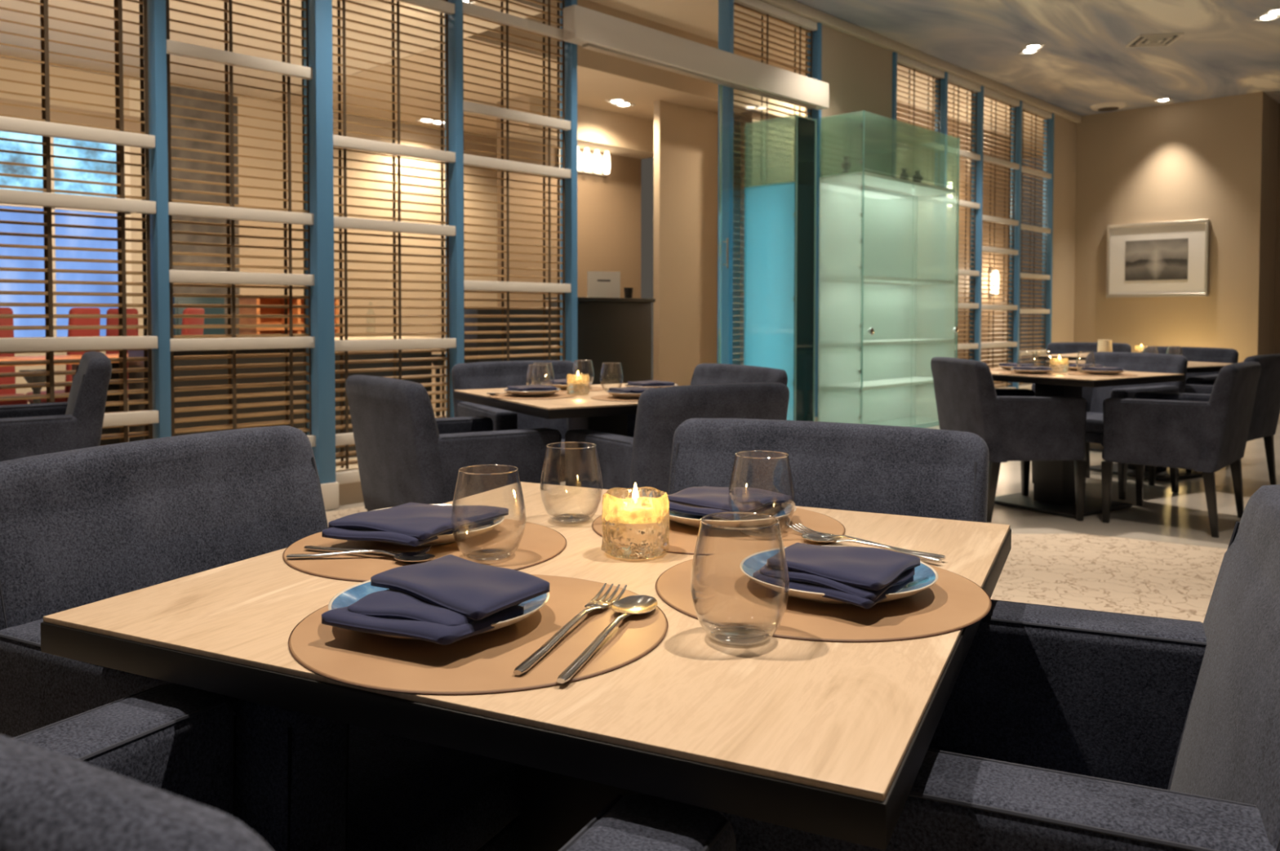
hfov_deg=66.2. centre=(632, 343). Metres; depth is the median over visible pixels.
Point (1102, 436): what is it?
seat cushion
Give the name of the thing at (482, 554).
glass tumbler
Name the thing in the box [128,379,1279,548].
floor
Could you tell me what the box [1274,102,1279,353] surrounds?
wall
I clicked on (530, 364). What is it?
glass tumbler
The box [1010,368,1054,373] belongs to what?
dinner plate
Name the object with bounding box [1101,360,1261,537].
armchair
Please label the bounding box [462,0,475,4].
recessed light
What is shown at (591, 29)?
beam
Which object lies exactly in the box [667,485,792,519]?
napkin
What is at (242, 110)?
wall
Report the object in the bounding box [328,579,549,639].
dinner plate
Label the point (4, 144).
window
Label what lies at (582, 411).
dining table
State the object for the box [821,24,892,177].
wall
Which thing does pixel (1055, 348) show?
armchair
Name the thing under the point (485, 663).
placemat
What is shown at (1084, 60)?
ceiling
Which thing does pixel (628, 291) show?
cup
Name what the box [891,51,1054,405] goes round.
slatted screen
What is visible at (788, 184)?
shelf
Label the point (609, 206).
wall
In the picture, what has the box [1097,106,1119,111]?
grille
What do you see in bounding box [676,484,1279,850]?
armchair
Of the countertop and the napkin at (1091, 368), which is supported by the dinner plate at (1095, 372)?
the napkin at (1091, 368)
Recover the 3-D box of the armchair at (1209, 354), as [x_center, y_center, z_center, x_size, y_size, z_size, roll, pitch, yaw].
[3.947,0.446,7.209,0.636,0.836,0.670,-1,2,-36]
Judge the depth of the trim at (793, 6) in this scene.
9.93 m
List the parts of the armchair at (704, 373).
armrest, backrest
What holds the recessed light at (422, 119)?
in the ceiling at (12, 4)
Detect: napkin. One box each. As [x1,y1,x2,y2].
[321,502,508,546]
[321,554,550,644]
[506,384,557,391]
[542,378,566,384]
[608,386,652,393]
[626,380,675,386]
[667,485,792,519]
[752,542,919,608]
[998,362,1037,366]
[1013,365,1052,369]
[1068,363,1102,367]
[1080,366,1124,370]
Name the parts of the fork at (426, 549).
handle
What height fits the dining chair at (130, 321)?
1.121 m
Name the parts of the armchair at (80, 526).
backrest, armrest, seat frame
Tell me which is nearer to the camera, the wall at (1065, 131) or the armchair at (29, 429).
the armchair at (29, 429)
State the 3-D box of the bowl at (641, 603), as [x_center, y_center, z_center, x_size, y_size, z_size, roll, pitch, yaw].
[0.003,0.282,1.054,0.046,0.008,0.069,1,2,17]
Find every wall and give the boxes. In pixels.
[0,57,497,407]
[497,101,640,306]
[739,102,1009,396]
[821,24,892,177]
[1051,115,1076,342]
[1073,91,1265,362]
[1260,93,1279,355]
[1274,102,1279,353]
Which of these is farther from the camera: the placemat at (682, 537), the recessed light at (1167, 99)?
the recessed light at (1167, 99)
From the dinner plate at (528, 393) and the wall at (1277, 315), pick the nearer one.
the dinner plate at (528, 393)
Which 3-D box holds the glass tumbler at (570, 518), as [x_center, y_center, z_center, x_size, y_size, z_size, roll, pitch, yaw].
[-0.096,0.216,1.528,0.098,0.118,0.098,2,2,44]
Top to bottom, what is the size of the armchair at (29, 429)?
0.924 m
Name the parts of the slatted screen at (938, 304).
post, slat panel, rail, rail, rail, rail, rail, rail, post, slat panel, rail, rail, rail, rail, rail, rail, post, slat panel, rail, rail, rail, rail, rail, rail, rail, post, rail, slat panel, rail, rail, rail, rail, rail, rail, post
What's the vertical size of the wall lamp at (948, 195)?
0.400 m
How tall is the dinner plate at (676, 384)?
0.024 m
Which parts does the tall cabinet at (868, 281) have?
panel, knob, panel, door, knob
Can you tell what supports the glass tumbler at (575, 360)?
on the placemat at (591, 388)
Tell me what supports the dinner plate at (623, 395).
on the placemat at (606, 397)
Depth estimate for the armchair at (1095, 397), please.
6.03 m
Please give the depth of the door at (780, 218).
7.75 m
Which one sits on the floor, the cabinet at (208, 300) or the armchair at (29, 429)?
the cabinet at (208, 300)
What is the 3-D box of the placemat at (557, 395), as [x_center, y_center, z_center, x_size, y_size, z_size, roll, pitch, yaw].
[-0.397,0.205,3.884,0.344,0.002,0.344,-1,2,-30]
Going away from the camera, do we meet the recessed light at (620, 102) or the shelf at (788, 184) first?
the shelf at (788, 184)
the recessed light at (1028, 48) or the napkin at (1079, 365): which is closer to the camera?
the napkin at (1079, 365)
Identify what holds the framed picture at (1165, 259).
attached to the wall at (1201, 159)
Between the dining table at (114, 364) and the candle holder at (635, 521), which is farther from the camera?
the dining table at (114, 364)
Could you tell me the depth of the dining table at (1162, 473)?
6.54 m
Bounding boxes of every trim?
[0,97,145,132]
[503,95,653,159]
[760,0,1081,123]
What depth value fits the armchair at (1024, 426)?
5.08 m
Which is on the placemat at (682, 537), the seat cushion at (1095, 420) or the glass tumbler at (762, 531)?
the glass tumbler at (762, 531)
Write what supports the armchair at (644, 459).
on the carpet
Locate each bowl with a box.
[393,551,435,562]
[486,392,500,395]
[611,594,657,613]
[801,533,839,542]
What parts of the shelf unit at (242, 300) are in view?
shelf, shelf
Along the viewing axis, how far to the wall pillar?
10.08 m
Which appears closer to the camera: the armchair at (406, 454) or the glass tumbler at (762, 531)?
the glass tumbler at (762, 531)
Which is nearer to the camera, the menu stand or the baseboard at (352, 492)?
the baseboard at (352, 492)
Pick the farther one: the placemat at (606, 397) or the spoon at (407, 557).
the placemat at (606, 397)
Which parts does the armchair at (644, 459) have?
armrest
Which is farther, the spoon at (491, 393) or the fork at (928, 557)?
the spoon at (491, 393)
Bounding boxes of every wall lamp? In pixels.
[946,181,952,208]
[988,269,998,296]
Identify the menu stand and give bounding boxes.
[587,271,620,297]
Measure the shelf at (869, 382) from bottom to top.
0.028 m
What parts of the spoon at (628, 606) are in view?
handle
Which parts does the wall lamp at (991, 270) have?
lamp shade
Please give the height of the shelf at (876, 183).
0.028 m
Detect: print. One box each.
[597,279,610,281]
[1124,238,1188,280]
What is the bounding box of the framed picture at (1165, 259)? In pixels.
[1106,218,1209,297]
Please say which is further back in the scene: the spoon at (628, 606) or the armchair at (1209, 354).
the armchair at (1209, 354)
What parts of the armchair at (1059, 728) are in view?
armrest, armrest, backrest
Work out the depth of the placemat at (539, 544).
1.32 m
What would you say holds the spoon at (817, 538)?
on the dining table at (828, 739)
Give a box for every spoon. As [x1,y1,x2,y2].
[304,545,435,562]
[486,392,509,395]
[556,594,657,683]
[801,533,946,559]
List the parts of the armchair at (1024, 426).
backrest, leg, armrest, leg, armrest, leg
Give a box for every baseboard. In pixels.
[338,481,364,505]
[915,403,937,415]
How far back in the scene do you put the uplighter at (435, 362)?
8.19 m
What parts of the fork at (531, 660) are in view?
handle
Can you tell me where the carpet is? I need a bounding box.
[325,506,1227,622]
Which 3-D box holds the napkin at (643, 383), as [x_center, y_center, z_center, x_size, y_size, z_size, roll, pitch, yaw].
[0.074,0.169,4.156,0.169,0.023,0.155,-1,2,-30]
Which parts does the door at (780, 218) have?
panel, panel, door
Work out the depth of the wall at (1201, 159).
12.54 m
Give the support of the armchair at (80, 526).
on the carpet
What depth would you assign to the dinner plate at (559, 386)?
4.15 m
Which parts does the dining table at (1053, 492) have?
plate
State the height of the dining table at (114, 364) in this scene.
0.774 m
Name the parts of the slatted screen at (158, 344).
slat panel, rail, rail, rail, rail, post, slat panel, rail, rail, rail, rail, rail, post, rail, rail, slat panel, rail, rail, rail, rail, post, slat panel, rail, rail, rail, rail, post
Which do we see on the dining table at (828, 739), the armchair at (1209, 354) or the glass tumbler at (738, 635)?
the glass tumbler at (738, 635)
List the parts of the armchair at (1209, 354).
armrest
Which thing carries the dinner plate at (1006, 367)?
on the placemat at (991, 369)
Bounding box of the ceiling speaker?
[1089,102,1127,111]
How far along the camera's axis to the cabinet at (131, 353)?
6.79 m
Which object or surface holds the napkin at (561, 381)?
on the dinner plate at (559, 386)
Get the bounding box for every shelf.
[748,180,795,186]
[821,376,933,390]
[822,171,955,195]
[822,275,954,284]
[822,337,954,345]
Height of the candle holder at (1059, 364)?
0.095 m
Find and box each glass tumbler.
[450,464,525,560]
[525,364,550,385]
[531,362,554,386]
[539,441,603,524]
[572,360,594,385]
[600,362,622,391]
[689,511,789,646]
[728,449,795,536]
[1075,351,1095,372]
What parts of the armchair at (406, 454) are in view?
backrest, armrest, armrest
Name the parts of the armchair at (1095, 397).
leg, armrest, leg, seat frame, leg, backrest, armrest, leg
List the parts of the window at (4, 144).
frame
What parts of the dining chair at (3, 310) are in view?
backrest, seat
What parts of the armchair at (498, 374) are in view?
armrest, backrest, seat frame, armrest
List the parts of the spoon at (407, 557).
handle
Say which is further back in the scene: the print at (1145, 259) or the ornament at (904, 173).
the print at (1145, 259)
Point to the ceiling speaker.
(1107, 106)
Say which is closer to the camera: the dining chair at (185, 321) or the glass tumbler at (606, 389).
the glass tumbler at (606, 389)
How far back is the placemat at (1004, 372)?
5.30 m
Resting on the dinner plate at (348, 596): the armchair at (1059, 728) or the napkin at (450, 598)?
the napkin at (450, 598)
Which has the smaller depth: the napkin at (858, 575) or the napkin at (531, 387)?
the napkin at (858, 575)
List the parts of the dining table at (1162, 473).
plate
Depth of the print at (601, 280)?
8.92 m
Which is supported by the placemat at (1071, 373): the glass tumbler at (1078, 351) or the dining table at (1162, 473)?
the glass tumbler at (1078, 351)
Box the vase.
[1097,339,1112,351]
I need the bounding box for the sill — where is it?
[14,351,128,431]
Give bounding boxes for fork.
[286,545,431,559]
[513,582,626,675]
[788,523,942,562]
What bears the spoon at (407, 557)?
on the placemat at (539, 544)
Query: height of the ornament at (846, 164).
0.160 m
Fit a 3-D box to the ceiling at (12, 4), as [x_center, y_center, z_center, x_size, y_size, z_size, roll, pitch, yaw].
[-3.756,-2.619,6.659,4.250,0.579,14.500,2,2,44]
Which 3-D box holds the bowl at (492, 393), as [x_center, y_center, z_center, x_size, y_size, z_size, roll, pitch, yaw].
[-0.552,0.199,3.882,0.054,0.008,0.042,0,2,14]
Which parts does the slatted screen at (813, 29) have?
post, slat panel, rail, post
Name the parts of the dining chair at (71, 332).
seat, backrest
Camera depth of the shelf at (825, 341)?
9.07 m
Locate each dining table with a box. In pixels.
[0,353,128,445]
[40,481,1011,850]
[453,382,638,435]
[989,368,1184,517]
[1036,352,1103,451]
[1045,360,1231,480]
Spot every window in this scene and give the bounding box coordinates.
[0,131,130,199]
[0,203,132,337]
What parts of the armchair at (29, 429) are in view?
armrest, armrest, backrest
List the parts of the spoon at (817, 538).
handle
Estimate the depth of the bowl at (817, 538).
1.38 m
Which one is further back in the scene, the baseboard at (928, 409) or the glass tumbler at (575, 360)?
the baseboard at (928, 409)
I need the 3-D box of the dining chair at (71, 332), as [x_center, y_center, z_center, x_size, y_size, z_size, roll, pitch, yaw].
[-4.328,0.285,7.533,0.478,1.121,0.400,1,2,27]
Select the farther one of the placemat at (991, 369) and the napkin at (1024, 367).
the placemat at (991, 369)
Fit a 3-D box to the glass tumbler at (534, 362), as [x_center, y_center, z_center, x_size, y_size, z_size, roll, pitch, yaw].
[-0.380,0.140,4.143,0.098,0.118,0.098,2,2,44]
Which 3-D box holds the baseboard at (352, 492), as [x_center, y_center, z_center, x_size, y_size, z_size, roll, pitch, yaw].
[-3.437,0.898,3.697,0.080,0.119,8.530,2,2,44]
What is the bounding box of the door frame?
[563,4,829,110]
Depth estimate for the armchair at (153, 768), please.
0.71 m
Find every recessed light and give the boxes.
[414,117,444,124]
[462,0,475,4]
[604,97,635,106]
[1017,43,1044,53]
[1153,97,1173,102]
[1253,8,1279,21]
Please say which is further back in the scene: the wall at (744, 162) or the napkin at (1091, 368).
the wall at (744, 162)
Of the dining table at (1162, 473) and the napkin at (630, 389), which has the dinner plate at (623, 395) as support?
the napkin at (630, 389)
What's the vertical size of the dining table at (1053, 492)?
0.746 m
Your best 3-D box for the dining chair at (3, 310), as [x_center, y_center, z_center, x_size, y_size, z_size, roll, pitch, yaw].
[-4.629,0.296,7.128,0.400,1.121,0.478,-1,2,-32]
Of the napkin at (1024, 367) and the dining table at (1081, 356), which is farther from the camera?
the dining table at (1081, 356)
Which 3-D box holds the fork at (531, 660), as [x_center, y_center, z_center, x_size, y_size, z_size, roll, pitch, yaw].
[-0.060,0.282,0.990,0.029,0.011,0.271,1,2,18]
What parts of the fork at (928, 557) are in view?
handle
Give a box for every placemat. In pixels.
[282,518,566,582]
[288,573,667,694]
[488,392,575,399]
[558,386,605,391]
[591,394,638,401]
[591,507,845,555]
[655,548,991,642]
[990,368,1013,371]
[999,371,1066,375]
[1067,368,1081,372]
[1067,372,1137,376]
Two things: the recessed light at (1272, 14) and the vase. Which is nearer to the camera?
the vase
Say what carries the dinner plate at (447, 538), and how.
on the placemat at (539, 544)
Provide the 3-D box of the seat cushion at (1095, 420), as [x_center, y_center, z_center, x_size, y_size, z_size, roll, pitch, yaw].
[2.853,0.483,6.055,0.450,0.074,0.461,-1,2,-28]
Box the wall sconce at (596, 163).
[555,146,610,175]
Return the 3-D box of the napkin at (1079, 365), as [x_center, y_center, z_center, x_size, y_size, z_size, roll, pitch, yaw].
[2.606,0.128,5.683,0.169,0.023,0.155,-1,2,-34]
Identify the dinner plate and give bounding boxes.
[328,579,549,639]
[370,503,504,545]
[503,387,560,396]
[540,382,592,389]
[606,390,640,398]
[624,383,677,387]
[669,502,795,529]
[739,545,938,604]
[997,364,1039,369]
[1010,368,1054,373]
[1068,366,1105,370]
[1080,368,1125,374]
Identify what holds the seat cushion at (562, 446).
on the armchair at (498, 374)
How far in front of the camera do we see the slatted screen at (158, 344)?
5.31 m
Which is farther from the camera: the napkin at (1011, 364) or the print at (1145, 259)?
the print at (1145, 259)
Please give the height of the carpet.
0.003 m
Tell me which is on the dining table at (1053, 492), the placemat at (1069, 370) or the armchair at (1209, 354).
the placemat at (1069, 370)
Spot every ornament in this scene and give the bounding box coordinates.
[840,155,851,173]
[899,168,908,179]
[912,169,923,182]
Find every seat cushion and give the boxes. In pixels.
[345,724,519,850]
[560,438,564,467]
[1085,411,1103,433]
[1101,434,1103,446]
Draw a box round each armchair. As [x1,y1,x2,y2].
[0,351,111,461]
[0,425,519,850]
[0,683,736,850]
[345,374,561,511]
[451,360,577,481]
[564,382,789,493]
[626,363,787,437]
[667,417,989,522]
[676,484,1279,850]
[930,356,1087,522]
[1031,351,1187,499]
[1046,342,1131,367]
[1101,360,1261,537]
[1142,346,1238,380]
[1148,353,1279,490]
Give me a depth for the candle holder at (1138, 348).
7.80 m
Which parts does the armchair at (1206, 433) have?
leg, leg, armrest, armrest, leg, backrest, leg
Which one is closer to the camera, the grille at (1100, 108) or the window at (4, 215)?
the window at (4, 215)
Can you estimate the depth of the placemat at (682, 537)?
1.41 m
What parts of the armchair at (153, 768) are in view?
armrest, backrest, armrest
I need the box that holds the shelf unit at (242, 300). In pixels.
[239,297,339,337]
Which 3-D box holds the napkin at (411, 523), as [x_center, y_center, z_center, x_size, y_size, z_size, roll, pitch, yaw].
[-0.304,0.249,1.386,0.178,0.026,0.207,1,2,26]
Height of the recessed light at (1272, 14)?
0.019 m
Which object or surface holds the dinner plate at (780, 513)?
on the placemat at (682, 537)
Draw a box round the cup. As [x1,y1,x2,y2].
[623,287,633,297]
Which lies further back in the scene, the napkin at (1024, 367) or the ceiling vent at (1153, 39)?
the ceiling vent at (1153, 39)
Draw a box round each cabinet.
[128,336,437,458]
[173,297,224,335]
[464,297,655,384]
[817,110,959,427]
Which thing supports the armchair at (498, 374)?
on the carpet
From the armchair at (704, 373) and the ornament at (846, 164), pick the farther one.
the ornament at (846, 164)
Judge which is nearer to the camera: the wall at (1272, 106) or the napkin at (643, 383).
the napkin at (643, 383)
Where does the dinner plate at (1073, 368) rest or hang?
on the placemat at (1069, 370)
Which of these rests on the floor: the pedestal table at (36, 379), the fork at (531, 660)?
the pedestal table at (36, 379)
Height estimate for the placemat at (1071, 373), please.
0.002 m
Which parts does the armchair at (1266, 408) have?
leg, armrest, armrest, backrest, leg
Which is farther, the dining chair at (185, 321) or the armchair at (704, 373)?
the dining chair at (185, 321)
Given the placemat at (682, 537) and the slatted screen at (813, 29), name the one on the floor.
the slatted screen at (813, 29)
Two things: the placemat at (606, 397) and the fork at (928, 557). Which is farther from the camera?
the placemat at (606, 397)
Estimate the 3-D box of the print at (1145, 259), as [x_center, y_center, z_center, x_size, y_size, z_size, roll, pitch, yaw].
[6.757,-1.082,12.692,0.740,0.520,0.004,2,2,44]
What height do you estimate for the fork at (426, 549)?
0.011 m
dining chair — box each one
[0,306,27,404]
[26,306,100,403]
[105,307,138,389]
[181,307,204,334]
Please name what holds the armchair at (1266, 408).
on the floor
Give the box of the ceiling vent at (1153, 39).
[1125,32,1184,47]
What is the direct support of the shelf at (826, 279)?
attached to the tall cabinet at (868, 281)
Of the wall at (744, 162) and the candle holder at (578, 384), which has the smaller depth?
the candle holder at (578, 384)
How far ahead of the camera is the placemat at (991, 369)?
5.71 m
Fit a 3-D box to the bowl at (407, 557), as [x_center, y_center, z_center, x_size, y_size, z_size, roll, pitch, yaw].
[-0.280,0.276,1.260,0.054,0.008,0.042,1,2,22]
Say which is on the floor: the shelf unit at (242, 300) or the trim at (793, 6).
the shelf unit at (242, 300)
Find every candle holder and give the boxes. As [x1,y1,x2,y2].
[566,372,589,395]
[600,482,669,559]
[1049,355,1068,373]
[1134,344,1147,352]
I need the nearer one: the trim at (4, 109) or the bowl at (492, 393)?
the bowl at (492, 393)
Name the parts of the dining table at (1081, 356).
plate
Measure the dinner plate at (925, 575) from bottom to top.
0.024 m
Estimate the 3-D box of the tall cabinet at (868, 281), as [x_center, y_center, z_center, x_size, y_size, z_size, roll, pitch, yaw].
[2.464,-0.613,9.268,0.491,2.829,1.814,2,2,44]
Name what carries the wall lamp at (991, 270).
attached to the wall at (744, 162)
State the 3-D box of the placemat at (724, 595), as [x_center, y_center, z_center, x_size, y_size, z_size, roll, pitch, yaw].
[0.217,0.285,1.152,0.382,0.003,0.382,1,2,26]
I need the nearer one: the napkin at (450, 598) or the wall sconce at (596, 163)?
the napkin at (450, 598)
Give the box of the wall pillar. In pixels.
[653,100,741,386]
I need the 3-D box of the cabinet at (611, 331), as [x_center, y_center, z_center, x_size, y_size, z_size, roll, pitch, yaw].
[-0.621,0.206,8.594,0.350,1.224,2.040,2,2,44]
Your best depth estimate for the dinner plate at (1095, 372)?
5.25 m
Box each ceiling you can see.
[0,0,807,139]
[588,0,1279,158]
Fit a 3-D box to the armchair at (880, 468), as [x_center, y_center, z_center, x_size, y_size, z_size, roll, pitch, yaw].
[0.280,0.593,1.844,0.670,0.840,0.636,1,2,26]
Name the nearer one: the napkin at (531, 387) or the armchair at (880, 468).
the armchair at (880, 468)
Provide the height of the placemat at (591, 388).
0.002 m
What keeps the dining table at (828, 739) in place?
on the carpet
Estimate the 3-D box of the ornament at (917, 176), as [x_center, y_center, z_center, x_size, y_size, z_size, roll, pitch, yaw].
[2.773,-1.604,9.568,0.120,0.170,0.120,2,2,44]
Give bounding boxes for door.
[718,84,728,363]
[743,114,816,421]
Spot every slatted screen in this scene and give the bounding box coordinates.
[0,0,577,510]
[716,0,822,421]
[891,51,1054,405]

